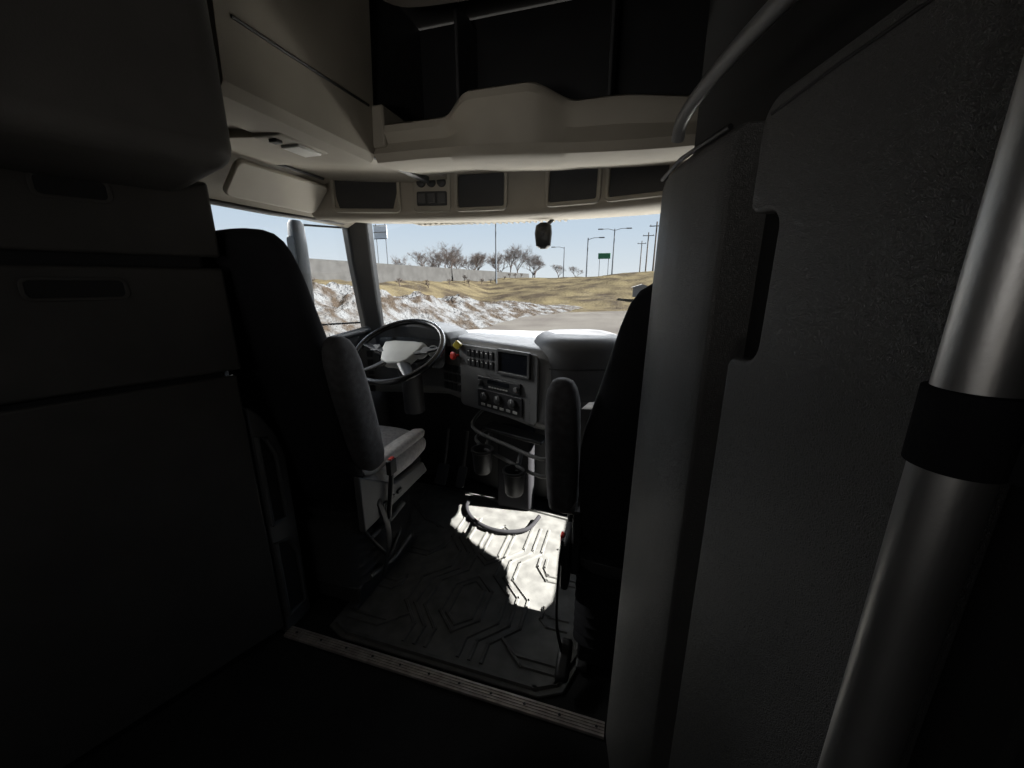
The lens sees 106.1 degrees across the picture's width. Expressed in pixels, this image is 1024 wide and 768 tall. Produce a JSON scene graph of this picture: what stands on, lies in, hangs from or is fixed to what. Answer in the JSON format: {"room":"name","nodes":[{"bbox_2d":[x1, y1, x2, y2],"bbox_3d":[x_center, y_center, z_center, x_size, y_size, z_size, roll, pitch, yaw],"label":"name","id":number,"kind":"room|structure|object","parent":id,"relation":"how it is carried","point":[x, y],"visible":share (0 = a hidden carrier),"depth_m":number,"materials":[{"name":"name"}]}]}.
{"room":"vehicle interior","nodes":[
{"label":"vehicle interior","id":0,"kind":"room"},
{"bbox_2d":[224,333,389,425],"bbox_3d":[-1.074,-0.379,2.148,0.060,2.420,1.690,4,16,16],"label":"wall","id":1,"kind":"structure","parent":0,"point":[380,399],"depth_m":2.70,"materials":[{"name":"grey plastic"}]},
{"bbox_2d":[199,105,446,227],"bbox_3d":[-0.761,-0.898,1.636,0.735,0.312,1.160,4,16,16],"label":"headliner","id":2,"kind":"object","parent":1,"relation":"attached to","point":[381,115],"visible":0.25,"depth_m":1.65,"materials":[{"name":"beige plastic"}]},
{"bbox_2d":[223,159,326,212],"bbox_3d":[-0.993,-0.845,1.636,0.115,0.152,0.480,4,16,16],"label":"sun visor","id":3,"kind":"object","parent":2,"relation":"attached to","point":[245,179],"visible":0.94,"depth_m":1.60,"materials":[{"name":"beige plastic"}]},
{"bbox_2d":[312,164,680,225],"bbox_3d":[-0.045,-0.950,1.944,1.740,0.240,0.716,4,16,16],"label":"console","id":4,"kind":"object","parent":2,"relation":"attached to","point":[478,197],"visible":0.71,"depth_m":1.83,"materials":[{"name":"beige plastic"}]},
{"bbox_2d":[418,193,425,203],"bbox_3d":[-0.437,-0.900,1.868,0.038,0.045,0.009,2,15,6],"label":"switch","id":5,"kind":"object","parent":4,"relation":"attached to","point":[421,196],"depth_m":1.87,"materials":[{"name":"grey plastic"}]},
{"bbox_2d":[427,193,434,202],"bbox_3d":[-0.390,-0.899,1.863,0.038,0.045,0.009,2,15,6],"label":"switch","id":6,"kind":"object","parent":4,"relation":"attached to","point":[430,196],"depth_m":1.86,"materials":[{"name":"grey plastic"}]},
{"bbox_2d":[437,193,444,202],"bbox_3d":[-0.342,-0.898,1.859,0.038,0.045,0.009,2,15,6],"label":"switch","id":7,"kind":"object","parent":4,"relation":"attached to","point":[440,196],"depth_m":1.86,"materials":[{"name":"grey plastic"}]},
{"bbox_2d":[535,219,553,248],"bbox_3d":[0.182,-0.840,2.115,0.102,0.187,0.117,4,16,16],"label":"mirror","id":8,"kind":"object","parent":4,"relation":"attached to","point":[543,230],"visible":0.94,"depth_m":2.08,"materials":[{"name":"black plastic"}]},
{"bbox_2d":[287,220,359,325],"bbox_3d":[-1.164,-0.668,2.415,0.394,0.640,0.094,-14,21,-42],"label":"mirror","id":9,"kind":"object","parent":1,"relation":"attached to","point":[296,239],"visible":0.5,"depth_m":2.26,"materials":[{"name":"black plastic"}]},
{"bbox_2d":[287,236,297,263],"bbox_3d":[-1.278,-0.660,2.269,0.055,0.400,0.006,4,16,16],"label":"mirror","id":10,"kind":"object","parent":9,"relation":"attached to","point":[292,241],"depth_m":2.23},
{"bbox_2d":[304,224,341,228],"bbox_3d":[-1.127,-0.962,2.354,0.320,0.012,0.015,-10,18,-33],"label":"mirror arm","id":11,"kind":"object","parent":9,"relation":"attached to","point":[310,225],"depth_m":2.34,"materials":[{"name":"black plastic"}]},
{"bbox_2d":[322,322,359,325],"bbox_3d":[-1.127,-0.392,2.507,0.320,0.012,0.015,-10,18,-33],"label":"mirror arm","id":12,"kind":"object","parent":9,"relation":"attached to","point":[345,322],"depth_m":2.51,"materials":[{"name":"black plastic"}]},
{"bbox_2d":[327,326,370,338],"bbox_3d":[-1.087,-0.196,1.969,0.044,0.084,1.122,4,16,16],"label":"trim","id":13,"kind":"structure","parent":1,"relation":"attached to","point":[359,331],"depth_m":2.34,"materials":[{"name":"grey plastic"}]},
{"bbox_2d":[342,222,383,334],"bbox_3d":[-0.921,-0.647,2.414,0.127,1.000,0.254,4,16,16],"label":"trim","id":14,"kind":"structure","parent":1,"relation":"attached to","point":[358,238],"depth_m":2.37,"materials":[{"name":"grey plastic"}]},
{"bbox_2d":[74,474,611,767],"bbox_3d":[-0.241,1.170,1.198,2.950,0.080,3.900,4,16,16],"label":"floor","id":15,"kind":"structure","parent":0,"point":[287,703],"depth_m":1.26,"materials":[{"name":"carpet"}]},
{"bbox_2d":[0,0,283,767],"bbox_3d":[-1.230,0.009,0.720,1.007,2.410,1.293,4,16,16],"label":"cabinet","id":16,"kind":"object","parent":15,"relation":"on","point":[136,566],"visible":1,"depth_m":1.04,"materials":[{"name":"black plastic"}]},
{"bbox_2d":[243,408,309,630],"bbox_3d":[-0.917,0.539,1.521,0.053,0.972,0.125,4,16,16],"label":"trim panel","id":17,"kind":"object","parent":16,"relation":"attached to","point":[268,456],"visible":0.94,"depth_m":1.50,"materials":[{"name":"grey plastic"}]},
{"bbox_2d":[284,626,604,739],"bbox_3d":[-0.313,1.064,1.410,1.270,0.016,0.046,4,16,16],"label":"trim","id":18,"kind":"structure","parent":15,"relation":"on","point":[533,708],"depth_m":1.37,"materials":[{"name":"metal"}]},
{"bbox_2d":[295,631,597,727],"bbox_3d":[-0.303,1.058,1.405,1.210,0.004,0.010,4,16,16],"label":"screws","id":19,"kind":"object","parent":18,"relation":"on","point":[524,703],"depth_m":1.37,"materials":[{"name":"grey metal"}]},
{"bbox_2d":[330,482,577,697],"bbox_3d":[-0.319,0.889,2.049,1.490,0.019,1.190,4,16,16],"label":"floor mat","id":20,"kind":"object","parent":15,"relation":"on","point":[465,598],"visible":0.8,"depth_m":1.74,"materials":[{"name":"rubber"}]},
{"bbox_2d":[202,228,426,609],"bbox_3d":[-0.763,0.161,1.763,0.588,1.553,0.773,4,16,16],"label":"seat","id":21,"kind":"object","parent":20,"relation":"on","point":[351,475],"visible":0.91,"depth_m":1.46,"materials":[{"name":"black fabric"}]},
{"bbox_2d":[363,425,425,481],"bbox_3d":[-0.766,0.367,1.950,0.510,0.182,0.530,4,16,16],"label":"seat cushion","id":22,"kind":"object","parent":21,"relation":"on","point":[406,446],"depth_m":1.92,"materials":[{"name":"grey fabric"}]},
{"bbox_2d":[465,495,540,533],"bbox_3d":[-0.110,0.794,2.313,0.514,0.035,0.244,8,17,28],"label":"handle","id":23,"kind":"object","parent":20,"relation":"on","point":[496,530],"visible":1,"depth_m":2.21,"materials":[{"name":"grey plastic"}]},
{"bbox_2d":[359,322,616,500],"bbox_3d":[0.140,0.204,2.370,2.190,1.140,0.834,4,16,16],"label":"dashboard","id":24,"kind":"object","parent":15,"relation":"on","point":[508,375],"visible":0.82,"depth_m":2.22,"materials":[{"name":"grey plastic"}]},
{"bbox_2d":[366,350,372,356],"bbox_3d":[-0.871,-0.186,2.357,0.035,0.040,0.012,2,15,8],"label":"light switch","id":25,"kind":"object","parent":24,"relation":"attached to","point":[369,353],"depth_m":2.35,"materials":[{"name":"black plastic"}]},
{"bbox_2d":[367,359,373,365],"bbox_3d":[-0.871,-0.133,2.371,0.035,0.040,0.012,2,15,8],"label":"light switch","id":26,"kind":"object","parent":24,"relation":"attached to","point":[370,362],"depth_m":2.37,"materials":[{"name":"black plastic"}]},
{"bbox_2d":[370,385,375,390],"bbox_3d":[-0.871,0.026,2.414,0.035,0.040,0.012,2,15,8],"label":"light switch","id":27,"kind":"object","parent":24,"relation":"attached to","point":[372,387],"depth_m":2.41,"materials":[{"name":"black plastic"}]},
{"bbox_2d":[356,319,445,414],"bbox_3d":[-0.617,-0.066,2.117,0.527,0.543,0.452,4,16,16],"label":"steering wheel","id":28,"kind":"object","parent":24,"relation":"attached to","point":[403,356],"visible":0.9,"depth_m":2.11,"materials":[{"name":"black plastic"}]},
{"bbox_2d":[375,322,467,346],"bbox_3d":[-0.540,-0.332,2.419,0.500,0.130,0.364,4,16,16],"label":"hood","id":29,"kind":"object","parent":24,"relation":"attached to","point":[426,335],"depth_m":2.26,"materials":[{"name":"grey plastic"}]},
{"bbox_2d":[444,381,448,388],"bbox_3d":[-0.399,0.004,2.341,0.030,0.044,0.010,12,19,39],"label":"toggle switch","id":30,"kind":"object","parent":24,"relation":"attached to","point":[446,383],"depth_m":2.34,"materials":[{"name":"black plastic"}]},
{"bbox_2d":[448,364,451,371],"bbox_3d":[-0.368,-0.096,2.288,0.030,0.044,0.010,12,19,39],"label":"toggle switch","id":31,"kind":"object","parent":24,"relation":"attached to","point":[449,365],"depth_m":2.28,"materials":[{"name":"black plastic"}]},
{"bbox_2d":[448,373,452,380],"bbox_3d":[-0.368,-0.043,2.302,0.030,0.044,0.010,12,19,39],"label":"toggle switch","id":32,"kind":"object","parent":24,"relation":"attached to","point":[450,375],"depth_m":2.30,"materials":[{"name":"black plastic"}]},
{"bbox_2d":[452,365,456,372],"bbox_3d":[-0.338,-0.089,2.263,0.030,0.044,0.010,12,19,39],"label":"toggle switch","id":33,"kind":"object","parent":24,"relation":"attached to","point":[454,367],"depth_m":2.26,"materials":[{"name":"black plastic"}]},
{"bbox_2d":[453,374,456,381],"bbox_3d":[-0.338,-0.036,2.277,0.030,0.044,0.010,12,19,39],"label":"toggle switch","id":34,"kind":"object","parent":24,"relation":"attached to","point":[454,375],"depth_m":2.27,"materials":[{"name":"black plastic"}]},
{"bbox_2d":[453,383,457,390],"bbox_3d":[-0.338,0.017,2.291,0.030,0.044,0.010,12,19,39],"label":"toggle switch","id":35,"kind":"object","parent":24,"relation":"attached to","point":[455,385],"depth_m":2.29,"materials":[{"name":"black plastic"}]},
{"bbox_2d":[457,375,460,382],"bbox_3d":[-0.307,-0.029,2.252,0.030,0.044,0.010,12,19,39],"label":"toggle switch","id":36,"kind":"object","parent":24,"relation":"attached to","point":[458,376],"depth_m":2.25,"materials":[{"name":"black plastic"}]},
{"bbox_2d":[455,431,468,487],"bbox_3d":[-0.323,0.499,2.565,0.060,0.338,0.183,4,16,16],"label":"accelerator pedal","id":37,"kind":"object","parent":24,"relation":"attached to","point":[462,471],"visible":1,"depth_m":2.56,"materials":[{"name":"black plastic"}]},
{"bbox_2d":[471,349,474,356],"bbox_3d":[-0.213,-0.171,2.122,0.027,0.042,0.009,12,19,39],"label":"rocker switch","id":38,"kind":"object","parent":24,"relation":"attached to","point":[472,350],"depth_m":2.12,"materials":[{"name":"black plastic"}]},
{"bbox_2d":[471,358,475,365],"bbox_3d":[-0.213,-0.120,2.136,0.027,0.042,0.009,12,19,39],"label":"rocker switch","id":39,"kind":"object","parent":24,"relation":"attached to","point":[473,360],"depth_m":2.13,"materials":[{"name":"black plastic"}]},
{"bbox_2d":[475,350,479,357],"bbox_3d":[-0.188,-0.165,2.101,0.027,0.042,0.009,12,19,39],"label":"rocker switch","id":40,"kind":"object","parent":24,"relation":"attached to","point":[477,352],"depth_m":2.10,"materials":[{"name":"black plastic"}]},
{"bbox_2d":[480,360,483,367],"bbox_3d":[-0.162,-0.109,2.093,0.027,0.042,0.009,12,19,39],"label":"rocker switch","id":41,"kind":"object","parent":24,"relation":"attached to","point":[481,361],"depth_m":2.09,"materials":[{"name":"black plastic"}]},
{"bbox_2d":[480,350,483,358],"bbox_3d":[-0.162,-0.159,2.080,0.027,0.042,0.009,12,19,39],"label":"rocker switch","id":42,"kind":"object","parent":24,"relation":"attached to","point":[481,351],"depth_m":2.08,"materials":[{"name":"black plastic"}]},
{"bbox_2d":[484,351,488,358],"bbox_3d":[-0.136,-0.154,2.058,0.027,0.042,0.009,12,19,39],"label":"rocker switch","id":43,"kind":"object","parent":24,"relation":"attached to","point":[486,353],"depth_m":2.05,"materials":[{"name":"black plastic"}]},
{"bbox_2d":[489,362,493,369],"bbox_3d":[-0.110,-0.098,2.050,0.027,0.042,0.009,12,19,39],"label":"rocker switch","id":44,"kind":"object","parent":24,"relation":"attached to","point":[491,364],"depth_m":2.05,"materials":[{"name":"black plastic"}]},
{"bbox_2d":[489,352,493,359],"bbox_3d":[-0.110,-0.148,2.037,0.027,0.042,0.009,12,19,39],"label":"rocker switch","id":45,"kind":"object","parent":24,"relation":"attached to","point":[491,354],"depth_m":2.03,"materials":[{"name":"black plastic"}]},
{"bbox_2d":[471,410,545,509],"bbox_3d":[0.018,0.516,2.190,0.557,0.650,0.493,4,16,16],"label":"cup holder","id":46,"kind":"object","parent":24,"relation":"attached to","point":[516,443],"visible":0.79,"depth_m":2.14,"materials":[{"name":"grey plastic"}]},
{"bbox_2d":[545,283,652,682],"bbox_3d":[0.422,0.369,1.303,0.605,1.388,0.424,4,16,16],"label":"passenger seat","id":47,"kind":"object","parent":15,"relation":"on","point":[592,543],"visible":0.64,"depth_m":1.22,"materials":[{"name":"black fabric"}]},
{"bbox_2d":[606,0,1023,767],"bbox_3d":[0.507,0.033,0.630,0.570,2.410,1.040,4,16,16],"label":"wardrobe","id":48,"kind":"object","parent":15,"relation":"on","point":[815,232],"depth_m":0.41,"materials":[{"name":"grey plastic"}]},
{"bbox_2d":[817,55,1023,767],"bbox_3d":[0.276,0.131,0.263,0.080,2.410,0.080,4,16,16],"label":"pole","id":49,"kind":"object","parent":15,"relation":"on","point":[936,525],"visible":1,"depth_m":0.24,"materials":[{"name":"metal"}]},
{"bbox_2d":[901,381,1023,486],"bbox_3d":[0.324,0.039,0.192,0.178,0.051,0.047,14,20,41],"label":"bracket","id":50,"kind":"object","parent":49,"relation":"attached to","point":[953,434],"visible":0.9,"depth_m":0.22,"materials":[{"name":"black plastic"}]},
{"bbox_2d":[399,0,569,30],"bbox_3d":[-0.430,-1.226,0.479,2.670,0.060,3.650,4,16,16],"label":"ceiling","id":51,"kind":"structure","parent":0,"point":[426,17],"depth_m":1.52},
{"bbox_2d":[207,0,374,165],"bbox_3d":[-0.864,-1.048,1.158,0.650,0.595,0.570,4,16,16],"label":"upper cabinet","id":52,"kind":"object","parent":51,"relation":"attached to","point":[301,70],"visible":0.58,"depth_m":1.10,"materials":[{"name":"beige plastic"}]},
{"bbox_2d":[252,132,327,156],"bbox_3d":[-0.696,-0.763,1.220,0.110,0.039,0.200,4,16,16],"label":"dome light","id":53,"kind":"object","parent":52,"relation":"attached to","point":[280,140],"visible":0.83,"depth_m":1.20,"materials":[{"name":"beige plastic"}]},
{"bbox_2d":[268,138,282,144],"bbox_3d":[-0.714,-0.734,1.163,0.030,0.012,0.025,4,16,16],"label":"switch","id":54,"kind":"object","parent":53,"relation":"attached to","point":[275,141],"depth_m":1.16,"materials":[{"name":"grey plastic"}]},
{"bbox_2d":[369,0,709,182],"bbox_3d":[0.084,-1.075,1.307,1.200,0.640,0.600,4,16,16],"label":"shelf","id":55,"kind":"object","parent":51,"relation":"attached to","point":[572,84],"visible":0.87,"depth_m":1.40,"materials":[{"name":"beige plastic"}]},
{"label":"outside","id":56,"kind":"structure","parent":0,"visible":0},
{"bbox_2d":[313,271,653,313],"bbox_3d":[27.466,-46.060,173.636,550.000,4.971,480.000,4,16,16],"label":"ground","id":57,"kind":"structure","parent":56,"point":[612,292],"depth_m":51.49,"materials":[{"name":"brown soil"}]},
{"bbox_2d":[373,224,387,263],"bbox_3d":[-22.140,-22.366,65.696,2.600,9.200,0.290,4,16,16],"label":"sign","id":58,"kind":"object","parent":57,"relation":"on","point":[380,231],"visible":0.91,"depth_m":64.83,"materials":[{"name":"metal"}]},
{"bbox_2d":[390,255,410,264],"bbox_3d":[-35.143,-36.565,121.224,6.463,8.087,5.472,-11,18,-35],"label":"bare tree","id":59,"kind":"object","parent":57,"relation":"on","point":[396,262],"visible":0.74,"depth_m":120.40,"materials":[{"name":"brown plant"}]},
{"bbox_2d":[309,258,528,282],"bbox_3d":[-10.310,-17.073,60.724,0.600,2.350,105.000,4,16,16],"label":"concrete barrier","id":60,"kind":"object","parent":57,"relation":"on","point":[322,269],"visible":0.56,"depth_m":49.27,"materials":[{"name":"grey concrete"}]},
{"bbox_2d":[406,251,442,266],"bbox_3d":[-25.246,-35.565,115.477,11.186,9.130,7.757,4,16,16],"label":"bare tree","id":61,"kind":"object","parent":57,"relation":"on","point":[420,256],"visible":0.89,"depth_m":114.60,"materials":[{"name":"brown plant"}]},
{"bbox_2d":[417,258,437,266],"bbox_3d":[-27.669,-37.627,125.613,7.490,7.868,7.793,10,18,34],"label":"bare tree","id":62,"kind":"object","parent":57,"relation":"on","point":[421,258],"visible":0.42,"depth_m":125.49,"materials":[{"name":"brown plant"}]},
{"bbox_2d":[423,248,445,266],"bbox_3d":[-21.659,-34.418,110.370,6.467,9.558,7.638,3,15,10],"label":"bare tree","id":63,"kind":"object","parent":57,"relation":"on","point":[434,253],"visible":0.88,"depth_m":109.45,"materials":[{"name":"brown plant"}]},
{"bbox_2d":[436,248,456,267],"bbox_3d":[-20.141,-36.656,117.311,10.191,10.289,9.795,9,18,31],"label":"bare tree","id":64,"kind":"object","parent":57,"relation":"on","point":[449,257],"visible":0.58,"depth_m":115.19,"materials":[{"name":"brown plant"}]},
{"bbox_2d":[312,282,583,336],"bbox_3d":[-7.191,-3.048,25.304,27.800,7.395,40.250,4,16,16],"label":"embankment","id":65,"kind":"object","parent":57,"relation":"on","point":[334,302],"visible":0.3,"depth_m":20.68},
{"bbox_2d":[433,242,464,267],"bbox_3d":[-17.282,-34.922,109.411,8.813,11.028,7.462,-13,20,-41],"label":"bare tree","id":66,"kind":"object","parent":57,"relation":"on","point":[453,254],"visible":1,"depth_m":108.33,"materials":[{"name":"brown plant"}]},
{"bbox_2d":[444,257,469,268],"bbox_3d":[-18.448,-39.556,129.303,9.218,9.684,9.591,-2,15,-8],"label":"bare tree","id":67,"kind":"object","parent":57,"relation":"on","point":[455,262],"visible":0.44,"depth_m":127.27,"materials":[{"name":"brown plant"}]},
{"bbox_2d":[457,250,487,269],"bbox_3d":[-11.747,-34.630,112.576,10.813,8.826,7.498,-7,17,-26],"label":"bare tree","id":68,"kind":"object","parent":57,"relation":"on","point":[477,256],"visible":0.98,"depth_m":112.30,"materials":[{"name":"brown plant"}]},
{"bbox_2d":[466,254,487,269],"bbox_3d":[-10.993,-37.012,120.979,8.992,9.079,8.642,12,19,37],"label":"bare tree","id":69,"kind":"object","parent":57,"relation":"on","point":[472,260],"visible":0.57,"depth_m":120.91,"materials":[{"name":"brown plant"}]},
{"bbox_2d":[463,254,490,269],"bbox_3d":[-12.787,-39.743,131.073,11.186,9.130,7.757,6,16,22],"label":"bare tree","id":70,"kind":"object","parent":57,"relation":"on","point":[485,254],"visible":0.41,"depth_m":130.94,"materials":[{"name":"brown plant"}]},
{"bbox_2d":[486,253,500,269],"bbox_3d":[-5.283,-37.460,123.146,5.970,8.823,7.050,-12,19,-38],"label":"bare tree","id":71,"kind":"object","parent":57,"relation":"on","point":[498,268],"visible":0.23,"depth_m":123.06,"materials":[{"name":"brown plant"}]},
{"bbox_2d":[495,224,496,282],"bbox_3d":[-1.096,-20.534,59.654,3.260,9.590,0.400,4,16,16],"label":"street lamp","id":72,"kind":"object","parent":57,"relation":"on","point":[495,224],"visible":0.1,"depth_m":60.20,"materials":[{"name":"metal"}]},
{"bbox_2d":[485,251,515,271],"bbox_3d":[-3.187,-34.858,112.938,8.992,9.079,8.642,-3,15,-11],"label":"bare tree","id":73,"kind":"object","parent":57,"relation":"on","point":[499,255],"visible":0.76,"depth_m":112.76,"materials":[{"name":"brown plant"}]},
{"bbox_2d":[502,244,524,271],"bbox_3d":[0.294,-33.182,105.047,6.716,9.926,7.932,1,15,4],"label":"bare tree","id":74,"kind":"object","parent":57,"relation":"on","point":[514,256],"visible":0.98,"depth_m":104.10,"materials":[{"name":"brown plant"}]},
{"bbox_2d":[508,244,533,272],"bbox_3d":[2.482,-37.692,119.749,8.813,11.028,7.462,2,15,7],"label":"bare tree","id":75,"kind":"object","parent":57,"relation":"on","point":[526,253],"visible":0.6,"depth_m":118.94,"materials":[{"name":"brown plant"}]},
{"bbox_2d":[522,255,545,277],"bbox_3d":[6.467,-34.634,114.355,6.723,7.913,9.694,5,16,19],"label":"bare tree","id":76,"kind":"object","parent":57,"relation":"on","point":[536,263],"visible":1,"depth_m":112.57,"materials":[{"name":"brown plant"}]},
{"bbox_2d":[473,311,626,334],"bbox_3d":[11.135,-1.066,14.103,30.600,0.080,43.000,4,16,16],"label":"pavement","id":77,"kind":"structure","parent":57,"relation":"on","point":[609,321],"depth_m":24.69,"materials":[{"name":"grey concrete"}]},
{"bbox_2d":[551,264,564,277],"bbox_3d":[14.979,-35.167,121.049,4.654,5.478,6.711,-7,16,-23],"label":"bare tree","id":78,"kind":"object","parent":57,"relation":"on","point":[554,266],"visible":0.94,"depth_m":121.36,"materials":[{"name":"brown plant"}]},
{"bbox_2d":[551,247,564,276],"bbox_3d":[10.878,-28.918,91.523,3.260,7.090,0.400,4,16,16],"label":"street lamp","id":79,"kind":"object","parent":57,"relation":"on","point":[551,247],"visible":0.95,"depth_m":90.99,"materials":[{"name":"metal"}]},
{"bbox_2d":[569,266,582,276],"bbox_3d":[20.337,-35.340,122.871,5.966,4.870,4.137,-6,16,-20],"label":"bare tree","id":80,"kind":"object","parent":57,"relation":"on","point":[572,267],"visible":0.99,"depth_m":122.15,"materials":[{"name":"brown plant"}]},
{"bbox_2d":[586,237,604,276],"bbox_3d":[16.118,-24.608,74.856,3.260,7.390,0.400,4,16,16],"label":"street lamp","id":81,"kind":"object","parent":57,"relation":"on","point":[594,237],"visible":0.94,"depth_m":75.01,"materials":[{"name":"metal"}]},
{"bbox_2d":[598,253,610,275],"bbox_3d":[16.939,-21.893,71.079,2.200,4.300,0.210,4,16,16],"label":"road sign","id":82,"kind":"object","parent":57,"relation":"on","point":[600,255],"visible":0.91,"depth_m":70.64,"materials":[{"name":"metal"}]},
{"bbox_2d":[598,227,631,273],"bbox_3d":[19.405,-25.175,73.689,6.200,8.690,0.400,4,16,16],"label":"street lamp","id":83,"kind":"object","parent":57,"relation":"on","point":[630,227],"visible":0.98,"depth_m":73.27,"materials":[{"name":"metal"}]},
{"bbox_2d":[631,284,646,296],"bbox_3d":[14.292,-10.331,42.515,2.200,1.350,2.200,4,16,16],"label":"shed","id":84,"kind":"object","parent":57,"relation":"on","point":[636,289],"visible":0.52,"depth_m":41.68,"materials":[{"name":"grey concrete"}]},
{"bbox_2d":[637,243,645,271],"bbox_3d":[36.391,-35.204,108.972,2.400,10.000,0.340,4,16,16],"label":"utility pole","id":85,"kind":"object","parent":57,"relation":"on","point":[637,243],"visible":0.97,"depth_m":108.47,"materials":[{"name":"brown wood"}]},
{"bbox_2d":[643,232,653,270],"bbox_3d":[30.015,-28.702,85.674,2.400,9.500,0.340,4,16,16],"label":"utility pole","id":86,"kind":"object","parent":57,"relation":"on","point":[648,235],"visible":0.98,"depth_m":85.27,"materials":[{"name":"brown wood"}]},
{"bbox_2d":[650,221,658,270],"bbox_3d":[24.877,-23.456,67.060,2.400,9.000,0.340,4,16,16],"label":"utility pole","id":87,"kind":"object","parent":57,"relation":"on","point":[657,225],"visible":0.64,"depth_m":66.88,"materials":[{"name":"brown wood"}]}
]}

